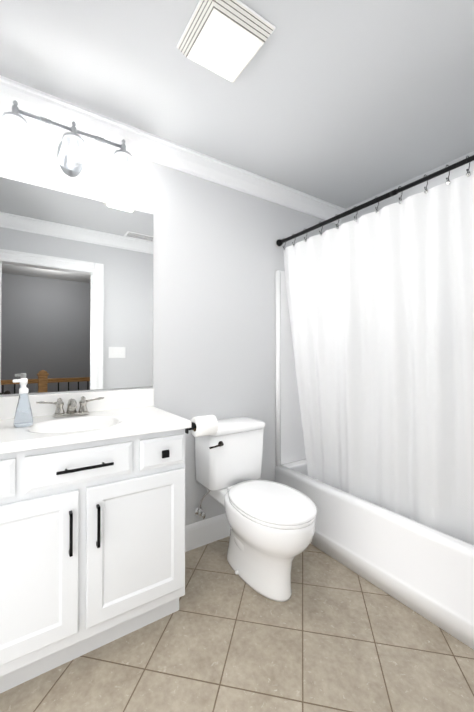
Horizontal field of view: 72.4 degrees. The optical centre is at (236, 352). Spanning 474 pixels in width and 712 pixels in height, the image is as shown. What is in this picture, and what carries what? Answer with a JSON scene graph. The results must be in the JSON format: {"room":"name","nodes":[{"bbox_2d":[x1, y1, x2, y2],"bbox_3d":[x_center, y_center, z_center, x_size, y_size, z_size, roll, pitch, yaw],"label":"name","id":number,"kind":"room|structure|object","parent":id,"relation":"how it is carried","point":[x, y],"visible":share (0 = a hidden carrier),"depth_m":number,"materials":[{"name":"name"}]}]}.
{"room":"bathroom","nodes":[
{"label":"bathroom","id":0,"kind":"room"},
{"bbox_2d":[0,110,338,525],"bbox_3d":[-0.220,0.026,2.134,2.810,2.500,0.120,0,-1,-34],"label":"wall","id":1,"kind":"structure","parent":0,"point":[218,257],"depth_m":2.06,"materials":[{"name":"grey paint"}]},
{"bbox_2d":[0,100,136,184],"bbox_3d":[-0.798,-1.004,1.578,0.599,0.214,0.181,0,-1,-34],"label":"sconce","id":2,"kind":"object","parent":1,"relation":"attached to","point":[71,158],"visible":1,"depth_m":1.55,"materials":[{"name":"white glass"}]},
{"bbox_2d":[0,177,152,394],"bbox_3d":[-0.869,-0.305,1.629,0.918,1.002,0.006,0,-1,-34],"label":"mirror","id":3,"kind":"object","parent":1,"relation":"attached to","point":[76,292],"visible":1,"depth_m":1.65,"materials":[{"name":"clear glass"}]},
{"bbox_2d":[276,155,473,249],"bbox_3d":[0.782,-0.802,1.715,0.052,0.096,1.694,0,-1,-34],"label":"shower curtain rod","id":4,"kind":"object","parent":1,"relation":"attached to","point":[279,242],"visible":1,"depth_m":1.71,"materials":[{"name":"black metal"}]},
{"bbox_2d":[283,171,473,545],"bbox_3d":[0.799,0.110,1.781,0.156,1.767,1.525,0,-1,-34],"label":"shower curtain","id":5,"kind":"object","parent":4,"relation":"hanging from","point":[381,307],"visible":0.96,"depth_m":1.70,"materials":[{"name":"fabric"}]},
{"bbox_2d":[0,536,473,711],"bbox_3d":[0.316,1.239,1.315,2.810,0.060,1.820,0,-1,-34],"label":"floor","id":6,"kind":"structure","parent":0,"point":[331,634],"depth_m":1.28,"materials":[{"name":"tile"}]},
{"bbox_2d":[0,388,217,692],"bbox_3d":[-0.663,0.706,1.439,1.065,1.008,0.530,0,-1,-34],"label":"bathroom vanity","id":7,"kind":"object","parent":6,"relation":"on","point":[92,520],"visible":1,"depth_m":1.26,"materials":[{"name":"white paint"}]},
{"bbox_2d":[13,378,32,426],"bbox_3d":[-0.883,0.204,1.338,0.072,0.197,0.069,0,-1,-34],"label":"soap dispenser","id":8,"kind":"object","parent":7,"relation":"on","point":[23,417],"visible":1,"depth_m":1.32,"materials":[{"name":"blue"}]},
{"bbox_2d":[36,396,103,417],"bbox_3d":[-0.781,0.261,1.540,0.294,0.089,0.130,0,-1,-34],"label":"faucet","id":9,"kind":"object","parent":7,"relation":"on","point":[71,412],"depth_m":1.55,"materials":[{"name":"silver metal"}]},
{"bbox_2d":[185,513,229,551],"bbox_3d":[-0.110,1.140,2.116,0.895,0.152,0.014,0,-1,-34],"label":"baseboard","id":10,"kind":"structure","parent":6,"relation":"on","point":[206,531],"depth_m":2.04,"materials":[{"name":"white paint"}]},
{"bbox_2d":[194,417,316,601],"bbox_3d":[0.101,0.824,1.793,0.426,0.779,0.775,0,-1,-34],"label":"toilet","id":11,"kind":"object","parent":6,"relation":"on","point":[272,526],"visible":0.98,"depth_m":1.70,"materials":[{"name":"white ceramic"}]},
{"bbox_2d":[275,270,473,649],"bbox_3d":[1.041,0.298,1.877,0.742,1.832,1.692,0,-1,-34],"label":"bathtub","id":12,"kind":"object","parent":6,"relation":"on","point":[426,572],"visible":0.42,"depth_m":1.70,"materials":[{"name":"white ceramic"}]},
{"bbox_2d":[0,0,473,208],"bbox_3d":[0.283,-1.281,1.389,2.810,0.100,1.940,0,-1,-34],"label":"ceiling","id":13,"kind":"structure","parent":0,"point":[345,104],"depth_m":1.47,"materials":[{"name":"grey paint"}]},
{"bbox_2d":[176,0,275,82],"bbox_3d":[-0.049,-1.197,1.264,0.284,0.068,0.284,0,-1,-34],"label":"ceiling fan light","id":14,"kind":"object","parent":13,"relation":"attached to","point":[226,39],"visible":1,"depth_m":1.21,"materials":[{"name":"white plastic"}]},
{"bbox_2d":[339,151,473,225],"bbox_3d":[1.404,-0.004,2.120,0.120,2.440,1.700,0,-1,-34],"label":"wall","id":15,"kind":"structure","parent":0,"point":[442,179],"depth_m":2.26,"materials":[{"name":"white paint"}]},
{"bbox_2d":[0,75,345,224],"bbox_3d":[-0.168,-1.168,2.066,2.570,0.112,0.071,0,-1,-34],"label":"crown molding","id":16,"kind":"structure","parent":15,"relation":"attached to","point":[140,143],"depth_m":1.81,"materials":[{"name":"white paint"}]}
]}

